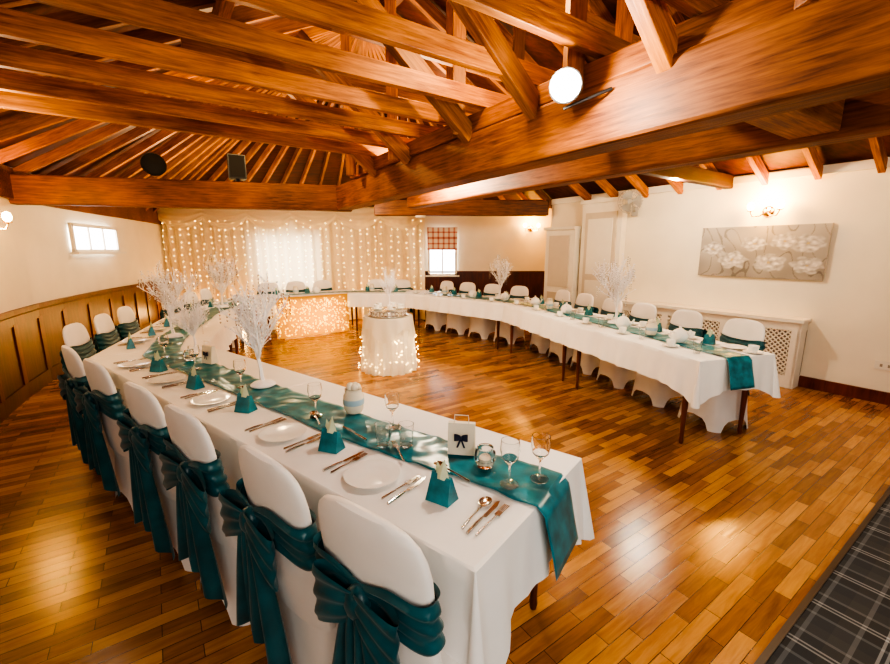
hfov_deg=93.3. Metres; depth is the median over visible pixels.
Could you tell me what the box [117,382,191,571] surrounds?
dining chair
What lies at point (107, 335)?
dining chair
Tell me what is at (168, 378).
dinner plate
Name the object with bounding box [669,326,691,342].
teapot
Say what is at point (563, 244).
door
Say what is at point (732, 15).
ceiling beam
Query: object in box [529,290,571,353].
dining chair
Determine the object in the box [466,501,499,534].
table knife
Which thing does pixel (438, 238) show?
blind
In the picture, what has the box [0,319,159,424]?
baseboard
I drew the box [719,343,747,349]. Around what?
dinner plate
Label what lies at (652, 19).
struts
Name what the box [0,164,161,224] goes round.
trim
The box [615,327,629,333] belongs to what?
cup
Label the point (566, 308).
teapot
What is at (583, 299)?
dining chair
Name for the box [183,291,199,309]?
dining chair
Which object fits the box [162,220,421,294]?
fairy lights
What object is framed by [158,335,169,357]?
wine glass
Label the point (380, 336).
tablecloth
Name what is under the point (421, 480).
table knife
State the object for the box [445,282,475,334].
dining chair
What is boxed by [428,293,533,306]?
table runner
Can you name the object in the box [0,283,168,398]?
wall paneling
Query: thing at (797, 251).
floral painting
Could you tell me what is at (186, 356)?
votive candle
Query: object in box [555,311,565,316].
cup
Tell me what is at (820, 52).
ceiling beam
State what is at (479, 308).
dining table
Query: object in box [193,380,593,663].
dining table
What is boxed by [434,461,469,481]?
spoon
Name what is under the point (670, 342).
cup
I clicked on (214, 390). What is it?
fork
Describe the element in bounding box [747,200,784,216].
wall sconce
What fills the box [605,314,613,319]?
cup
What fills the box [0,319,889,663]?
floor
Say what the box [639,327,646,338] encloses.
glass tumbler
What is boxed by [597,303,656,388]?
dining chair
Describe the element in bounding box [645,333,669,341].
table runner
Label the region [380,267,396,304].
centrepiece
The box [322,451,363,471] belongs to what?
table knife
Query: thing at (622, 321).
teapot
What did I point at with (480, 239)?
wall
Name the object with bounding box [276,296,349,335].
light
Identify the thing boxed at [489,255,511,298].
centrepiece
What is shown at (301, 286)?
dining chair
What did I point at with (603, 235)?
door
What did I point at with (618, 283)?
centrepiece
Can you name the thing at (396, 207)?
ceiling beam
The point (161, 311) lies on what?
dining chair
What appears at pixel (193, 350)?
wine glass
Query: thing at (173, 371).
table knife
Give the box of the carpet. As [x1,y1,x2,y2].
[766,495,889,663]
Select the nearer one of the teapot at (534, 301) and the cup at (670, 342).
the cup at (670, 342)
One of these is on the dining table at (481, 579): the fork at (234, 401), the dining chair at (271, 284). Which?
the fork at (234, 401)
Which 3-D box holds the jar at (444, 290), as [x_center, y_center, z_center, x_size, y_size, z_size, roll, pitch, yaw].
[-0.003,-0.793,7.962,0.108,0.155,0.108,0,11,0]
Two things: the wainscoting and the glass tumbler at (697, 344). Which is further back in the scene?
the wainscoting
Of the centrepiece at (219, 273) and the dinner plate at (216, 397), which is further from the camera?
the centrepiece at (219, 273)
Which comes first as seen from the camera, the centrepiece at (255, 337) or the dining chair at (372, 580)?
the dining chair at (372, 580)
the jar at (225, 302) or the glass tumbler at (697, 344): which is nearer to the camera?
the glass tumbler at (697, 344)
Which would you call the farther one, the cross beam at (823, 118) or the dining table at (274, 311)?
the dining table at (274, 311)
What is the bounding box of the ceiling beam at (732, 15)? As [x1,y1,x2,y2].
[350,0,794,178]
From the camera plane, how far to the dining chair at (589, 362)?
5.53 m
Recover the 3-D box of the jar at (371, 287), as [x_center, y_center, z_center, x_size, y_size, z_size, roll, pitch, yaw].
[-1.497,-0.915,8.586,0.108,0.155,0.108,0,11,0]
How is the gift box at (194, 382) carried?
on the dining table at (283, 377)
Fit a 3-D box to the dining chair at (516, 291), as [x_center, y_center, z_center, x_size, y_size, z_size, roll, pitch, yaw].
[1.190,-0.325,7.479,0.599,0.972,0.498,-10,15,-42]
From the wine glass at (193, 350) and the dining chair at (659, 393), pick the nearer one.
the wine glass at (193, 350)
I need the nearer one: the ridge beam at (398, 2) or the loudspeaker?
the ridge beam at (398, 2)
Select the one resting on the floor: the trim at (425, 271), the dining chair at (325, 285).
the dining chair at (325, 285)
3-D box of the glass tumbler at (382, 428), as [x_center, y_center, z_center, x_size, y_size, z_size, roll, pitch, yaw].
[-0.266,0.439,1.797,0.068,0.100,0.068,0,11,0]
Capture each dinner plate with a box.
[118,360,150,367]
[122,337,148,342]
[143,327,166,330]
[148,373,186,383]
[189,392,231,404]
[258,422,306,441]
[344,459,400,488]
[593,315,606,317]
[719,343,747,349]
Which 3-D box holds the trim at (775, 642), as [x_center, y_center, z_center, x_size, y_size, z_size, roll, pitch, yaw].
[1.758,1.233,1.998,7.550,0.014,0.025,-7,13,-34]
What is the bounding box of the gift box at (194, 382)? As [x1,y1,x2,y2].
[186,366,204,389]
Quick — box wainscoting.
[425,273,544,318]
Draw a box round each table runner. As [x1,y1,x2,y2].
[142,299,577,580]
[284,291,405,294]
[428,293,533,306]
[575,313,597,323]
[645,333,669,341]
[701,344,754,390]
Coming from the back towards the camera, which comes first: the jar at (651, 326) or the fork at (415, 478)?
the jar at (651, 326)
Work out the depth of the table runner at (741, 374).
3.34 m
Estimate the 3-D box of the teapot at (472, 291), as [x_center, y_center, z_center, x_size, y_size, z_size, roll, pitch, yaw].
[0.496,-0.695,7.474,0.188,0.150,0.156,5,12,22]
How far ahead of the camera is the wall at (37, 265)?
5.68 m
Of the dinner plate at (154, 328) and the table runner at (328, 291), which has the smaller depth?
the dinner plate at (154, 328)
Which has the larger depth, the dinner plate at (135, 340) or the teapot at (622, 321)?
the teapot at (622, 321)
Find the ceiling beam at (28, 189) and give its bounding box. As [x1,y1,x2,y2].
[9,174,351,211]
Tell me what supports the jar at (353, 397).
on the table runner at (553, 499)
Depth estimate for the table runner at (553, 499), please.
1.79 m
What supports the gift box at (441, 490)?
on the dining table at (481, 579)
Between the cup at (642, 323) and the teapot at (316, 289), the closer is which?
the cup at (642, 323)
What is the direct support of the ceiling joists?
attached to the roof at (192, 156)
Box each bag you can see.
[202,341,218,363]
[447,414,474,455]
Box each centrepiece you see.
[136,260,201,337]
[165,296,209,349]
[203,252,242,307]
[214,271,290,388]
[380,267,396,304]
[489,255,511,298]
[591,253,635,323]
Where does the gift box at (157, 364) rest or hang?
on the dining table at (283, 377)
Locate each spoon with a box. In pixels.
[310,411,320,425]
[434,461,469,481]
[461,496,491,529]
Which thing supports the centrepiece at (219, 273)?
on the table runner at (553, 499)
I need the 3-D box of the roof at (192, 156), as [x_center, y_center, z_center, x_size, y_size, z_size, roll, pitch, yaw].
[-0.152,-2.700,4.771,8.858,1.939,13.663,-5,12,-24]
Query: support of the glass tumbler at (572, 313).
on the dining table at (547, 325)
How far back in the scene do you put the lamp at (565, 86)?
1.98 m
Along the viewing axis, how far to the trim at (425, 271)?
9.71 m
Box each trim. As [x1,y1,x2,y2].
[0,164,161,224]
[0,278,167,319]
[0,282,168,331]
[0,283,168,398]
[0,287,159,402]
[425,271,544,272]
[551,158,889,204]
[754,486,889,663]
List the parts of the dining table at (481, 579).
table frame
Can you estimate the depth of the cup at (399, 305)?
5.56 m
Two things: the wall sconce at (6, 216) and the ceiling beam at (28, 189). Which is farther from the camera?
the ceiling beam at (28, 189)
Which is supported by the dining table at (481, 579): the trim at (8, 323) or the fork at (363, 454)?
the fork at (363, 454)
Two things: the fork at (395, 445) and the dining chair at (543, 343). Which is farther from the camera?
the dining chair at (543, 343)
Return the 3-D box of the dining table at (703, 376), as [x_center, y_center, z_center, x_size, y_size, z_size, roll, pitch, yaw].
[2.100,0.416,4.234,0.918,0.760,1.857,-3,12,-16]
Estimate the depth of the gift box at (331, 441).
1.77 m
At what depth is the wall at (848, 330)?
4.90 m
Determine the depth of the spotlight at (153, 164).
4.90 m
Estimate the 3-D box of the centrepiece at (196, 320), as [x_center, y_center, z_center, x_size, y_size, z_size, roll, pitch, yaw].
[-2.121,-0.073,3.483,0.324,0.455,0.259,-1,11,-5]
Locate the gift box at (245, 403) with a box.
[234,384,256,413]
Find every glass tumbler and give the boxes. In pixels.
[374,420,389,447]
[398,421,413,447]
[544,305,548,312]
[570,311,575,319]
[598,318,604,326]
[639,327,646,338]
[693,340,702,353]
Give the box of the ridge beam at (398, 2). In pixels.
[378,0,402,6]
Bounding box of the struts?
[288,0,819,176]
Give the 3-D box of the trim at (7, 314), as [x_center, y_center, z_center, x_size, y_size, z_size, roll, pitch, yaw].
[-3.612,-0.027,3.570,0.955,0.045,13.866,-6,12,-27]
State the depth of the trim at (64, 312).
5.16 m
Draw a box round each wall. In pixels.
[0,167,167,313]
[162,208,551,277]
[551,157,889,392]
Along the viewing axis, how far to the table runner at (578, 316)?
5.21 m
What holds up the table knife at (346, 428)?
on the table runner at (553, 499)
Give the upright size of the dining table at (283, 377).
0.760 m
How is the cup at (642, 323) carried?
on the dining table at (703, 376)
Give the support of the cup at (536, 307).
on the dining table at (547, 325)
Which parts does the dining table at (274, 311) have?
table frame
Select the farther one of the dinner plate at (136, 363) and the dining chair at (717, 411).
the dining chair at (717, 411)
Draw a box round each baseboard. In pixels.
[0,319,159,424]
[798,375,889,405]
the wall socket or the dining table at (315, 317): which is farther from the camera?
the dining table at (315, 317)
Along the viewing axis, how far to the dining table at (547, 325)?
5.60 m
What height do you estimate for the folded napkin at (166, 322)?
0.150 m
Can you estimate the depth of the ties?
3.32 m
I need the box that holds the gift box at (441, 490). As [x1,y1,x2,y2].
[425,460,458,507]
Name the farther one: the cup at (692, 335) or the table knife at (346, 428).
the cup at (692, 335)
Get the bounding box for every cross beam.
[641,166,733,188]
[746,99,844,139]
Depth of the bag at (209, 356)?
3.10 m
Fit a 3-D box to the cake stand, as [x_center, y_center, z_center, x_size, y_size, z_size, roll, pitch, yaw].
[-0.760,-0.267,5.603,0.540,0.088,0.540,0,11,0]
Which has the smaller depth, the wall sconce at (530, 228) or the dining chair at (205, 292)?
the dining chair at (205, 292)
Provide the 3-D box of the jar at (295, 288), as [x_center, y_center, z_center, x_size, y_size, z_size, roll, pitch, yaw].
[-2.854,-0.805,8.023,0.108,0.155,0.108,0,11,0]
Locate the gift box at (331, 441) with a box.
[318,417,345,453]
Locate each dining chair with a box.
[57,345,114,471]
[59,323,96,372]
[73,358,132,509]
[93,313,120,352]
[115,306,140,340]
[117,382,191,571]
[159,404,249,625]
[160,300,180,319]
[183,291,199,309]
[200,288,242,347]
[218,445,337,663]
[257,282,279,331]
[286,281,305,292]
[311,280,332,291]
[312,494,459,663]
[364,279,385,314]
[394,279,412,312]
[425,281,453,330]
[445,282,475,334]
[468,284,500,338]
[493,286,529,343]
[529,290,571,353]
[548,293,598,362]
[570,298,622,374]
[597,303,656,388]
[631,309,706,407]
[677,318,766,432]
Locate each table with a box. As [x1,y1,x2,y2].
[89,345,319,414]
[90,314,237,357]
[173,296,276,354]
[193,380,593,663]
[243,290,349,338]
[346,290,423,330]
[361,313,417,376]
[405,290,531,348]
[502,302,608,380]
[564,323,780,443]
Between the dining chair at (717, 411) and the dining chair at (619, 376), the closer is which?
the dining chair at (717, 411)
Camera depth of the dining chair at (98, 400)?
2.52 m
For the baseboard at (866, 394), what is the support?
attached to the wall at (848, 330)
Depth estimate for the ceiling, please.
5.18 m
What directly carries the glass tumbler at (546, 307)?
on the dining table at (547, 325)
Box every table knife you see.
[142,371,175,378]
[162,383,186,388]
[180,389,216,398]
[208,403,235,412]
[244,417,282,431]
[285,436,320,452]
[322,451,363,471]
[343,426,366,440]
[387,477,425,504]
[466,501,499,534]
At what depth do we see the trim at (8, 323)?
5.56 m
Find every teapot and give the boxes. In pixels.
[311,285,320,292]
[469,289,476,296]
[500,291,509,300]
[528,296,542,305]
[561,302,571,313]
[612,314,634,327]
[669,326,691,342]
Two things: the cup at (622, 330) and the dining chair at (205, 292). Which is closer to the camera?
the cup at (622, 330)
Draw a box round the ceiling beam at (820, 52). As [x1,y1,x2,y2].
[336,0,889,209]
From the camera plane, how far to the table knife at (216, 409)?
2.24 m
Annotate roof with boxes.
[0,0,887,212]
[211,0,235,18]
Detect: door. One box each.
[543,226,581,307]
[578,196,627,313]
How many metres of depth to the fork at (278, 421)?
2.05 m
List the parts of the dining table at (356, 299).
table frame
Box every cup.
[371,304,381,309]
[384,305,394,309]
[395,303,404,308]
[531,305,540,309]
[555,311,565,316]
[576,307,584,312]
[580,317,591,323]
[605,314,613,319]
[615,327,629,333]
[636,321,646,327]
[662,338,679,346]
[687,331,698,338]
[743,344,763,353]
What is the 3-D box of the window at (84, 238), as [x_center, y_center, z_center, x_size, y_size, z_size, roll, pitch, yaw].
[-5.426,-1.451,6.594,0.110,0.440,1.500,-3,11,-15]
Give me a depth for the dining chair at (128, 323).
4.72 m
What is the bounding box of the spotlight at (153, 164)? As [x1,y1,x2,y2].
[140,152,166,175]
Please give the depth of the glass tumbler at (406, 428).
1.77 m
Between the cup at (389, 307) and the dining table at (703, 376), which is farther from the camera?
the cup at (389, 307)
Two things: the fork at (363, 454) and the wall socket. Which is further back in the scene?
the wall socket
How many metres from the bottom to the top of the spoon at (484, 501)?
0.010 m
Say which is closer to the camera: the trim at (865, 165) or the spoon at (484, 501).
the spoon at (484, 501)
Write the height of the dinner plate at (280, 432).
0.018 m
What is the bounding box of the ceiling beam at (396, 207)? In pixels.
[374,200,548,215]
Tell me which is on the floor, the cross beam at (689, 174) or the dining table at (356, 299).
the dining table at (356, 299)
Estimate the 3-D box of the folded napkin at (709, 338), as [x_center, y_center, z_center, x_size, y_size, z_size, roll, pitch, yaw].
[2.400,0.034,3.806,0.065,0.150,0.100,-7,13,-33]
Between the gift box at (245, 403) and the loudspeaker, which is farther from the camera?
the loudspeaker
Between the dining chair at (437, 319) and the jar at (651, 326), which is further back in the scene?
the dining chair at (437, 319)
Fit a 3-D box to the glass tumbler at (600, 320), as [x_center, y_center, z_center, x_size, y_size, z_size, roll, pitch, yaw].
[1.724,-0.104,4.633,0.068,0.100,0.068,0,11,0]
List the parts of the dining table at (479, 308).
table frame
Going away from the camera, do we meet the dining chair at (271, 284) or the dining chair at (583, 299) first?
the dining chair at (583, 299)
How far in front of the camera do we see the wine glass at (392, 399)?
1.95 m
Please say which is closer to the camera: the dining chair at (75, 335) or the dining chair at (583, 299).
the dining chair at (75, 335)
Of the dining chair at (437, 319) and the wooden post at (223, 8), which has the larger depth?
the dining chair at (437, 319)
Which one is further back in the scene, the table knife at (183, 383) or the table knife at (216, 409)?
the table knife at (183, 383)
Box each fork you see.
[184,390,218,398]
[207,401,235,410]
[249,418,286,431]
[283,433,320,449]
[330,453,367,473]
[381,475,420,498]
[391,440,404,460]
[475,504,508,535]
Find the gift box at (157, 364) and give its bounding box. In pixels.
[149,350,167,371]
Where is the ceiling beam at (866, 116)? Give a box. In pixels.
[407,89,889,208]
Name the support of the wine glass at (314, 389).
on the table runner at (553, 499)
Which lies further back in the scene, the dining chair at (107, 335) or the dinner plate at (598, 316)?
the dinner plate at (598, 316)
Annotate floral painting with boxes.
[698,223,833,280]
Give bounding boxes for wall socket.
[874,360,889,370]
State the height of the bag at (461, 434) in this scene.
0.167 m
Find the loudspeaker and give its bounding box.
[226,153,246,181]
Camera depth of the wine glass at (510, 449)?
1.47 m
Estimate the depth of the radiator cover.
5.05 m
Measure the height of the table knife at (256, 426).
0.012 m
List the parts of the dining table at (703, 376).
table frame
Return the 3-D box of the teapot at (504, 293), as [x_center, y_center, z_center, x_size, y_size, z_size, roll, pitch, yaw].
[1.000,-0.602,6.997,0.188,0.150,0.156,3,11,15]
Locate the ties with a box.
[180,0,641,113]
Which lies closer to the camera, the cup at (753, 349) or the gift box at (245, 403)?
the gift box at (245, 403)
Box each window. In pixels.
[67,222,126,253]
[425,250,458,276]
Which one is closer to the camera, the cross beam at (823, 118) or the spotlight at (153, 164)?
the cross beam at (823, 118)
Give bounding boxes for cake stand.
[368,306,407,317]
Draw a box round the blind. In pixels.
[427,227,456,249]
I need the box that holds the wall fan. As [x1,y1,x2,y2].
[618,189,643,215]
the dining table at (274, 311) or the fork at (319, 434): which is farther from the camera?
the dining table at (274, 311)
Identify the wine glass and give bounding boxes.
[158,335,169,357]
[188,345,200,369]
[233,359,246,388]
[307,382,322,418]
[384,391,399,429]
[500,436,520,489]
[530,432,550,483]
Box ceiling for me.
[0,0,889,207]
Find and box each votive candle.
[183,349,193,360]
[474,443,495,469]
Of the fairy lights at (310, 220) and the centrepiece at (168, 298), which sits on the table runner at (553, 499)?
the centrepiece at (168, 298)
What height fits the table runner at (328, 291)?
0.013 m
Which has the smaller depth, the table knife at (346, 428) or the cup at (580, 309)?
the table knife at (346, 428)
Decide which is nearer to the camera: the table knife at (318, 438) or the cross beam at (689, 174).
the table knife at (318, 438)
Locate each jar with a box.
[220,296,227,304]
[293,286,298,293]
[343,382,363,413]
[369,283,373,290]
[442,286,447,293]
[546,298,552,308]
[646,319,657,334]
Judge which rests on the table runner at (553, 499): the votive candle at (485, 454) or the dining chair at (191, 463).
the votive candle at (485, 454)
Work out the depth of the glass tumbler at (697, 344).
3.45 m
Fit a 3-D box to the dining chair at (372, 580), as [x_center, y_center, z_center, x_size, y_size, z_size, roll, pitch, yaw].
[-0.079,0.879,1.310,0.470,0.972,0.572,8,14,35]
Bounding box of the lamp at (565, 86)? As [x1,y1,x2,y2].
[549,67,611,110]
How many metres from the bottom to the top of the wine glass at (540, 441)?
0.170 m
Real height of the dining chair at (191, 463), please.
0.972 m
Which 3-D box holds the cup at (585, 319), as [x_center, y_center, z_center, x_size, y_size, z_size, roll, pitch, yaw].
[1.632,-0.132,4.866,0.144,0.062,0.144,-10,15,-42]
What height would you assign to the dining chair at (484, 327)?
0.972 m
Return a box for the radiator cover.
[621,299,811,388]
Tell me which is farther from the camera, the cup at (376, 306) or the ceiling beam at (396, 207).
the ceiling beam at (396, 207)
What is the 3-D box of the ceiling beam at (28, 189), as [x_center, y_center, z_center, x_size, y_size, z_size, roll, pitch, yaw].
[-3.100,-1.695,5.186,3.815,0.320,0.200,-3,11,-14]
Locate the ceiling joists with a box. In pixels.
[0,0,729,157]
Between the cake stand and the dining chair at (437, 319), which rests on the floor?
the dining chair at (437, 319)
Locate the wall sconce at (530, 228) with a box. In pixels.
[523,223,539,230]
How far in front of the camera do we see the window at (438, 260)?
9.66 m
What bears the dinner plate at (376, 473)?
on the dining table at (481, 579)
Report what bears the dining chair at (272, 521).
on the floor
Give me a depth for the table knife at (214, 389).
2.46 m
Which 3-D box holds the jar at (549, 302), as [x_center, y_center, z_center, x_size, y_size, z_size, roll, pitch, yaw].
[1.489,-0.407,5.983,0.108,0.155,0.108,0,11,0]
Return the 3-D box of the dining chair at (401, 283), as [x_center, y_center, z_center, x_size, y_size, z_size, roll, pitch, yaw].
[-0.963,-0.629,9.035,0.483,0.972,0.578,1,11,6]
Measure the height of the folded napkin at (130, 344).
0.150 m
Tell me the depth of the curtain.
9.43 m
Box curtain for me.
[157,206,424,319]
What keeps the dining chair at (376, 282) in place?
on the floor
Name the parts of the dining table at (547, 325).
table frame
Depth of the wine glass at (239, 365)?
2.53 m
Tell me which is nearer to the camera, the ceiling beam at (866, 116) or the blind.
the ceiling beam at (866, 116)
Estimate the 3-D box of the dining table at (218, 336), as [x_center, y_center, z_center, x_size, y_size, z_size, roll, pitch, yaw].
[-2.856,0.343,4.607,0.914,0.760,2.329,-4,12,-19]
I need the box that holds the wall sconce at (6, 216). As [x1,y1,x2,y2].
[0,211,12,229]
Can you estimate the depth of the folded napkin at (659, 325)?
4.36 m
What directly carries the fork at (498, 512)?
on the dining table at (481, 579)
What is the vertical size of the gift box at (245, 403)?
0.150 m
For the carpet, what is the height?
0.010 m
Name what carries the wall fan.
attached to the wall at (848, 330)
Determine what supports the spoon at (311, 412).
on the table runner at (553, 499)

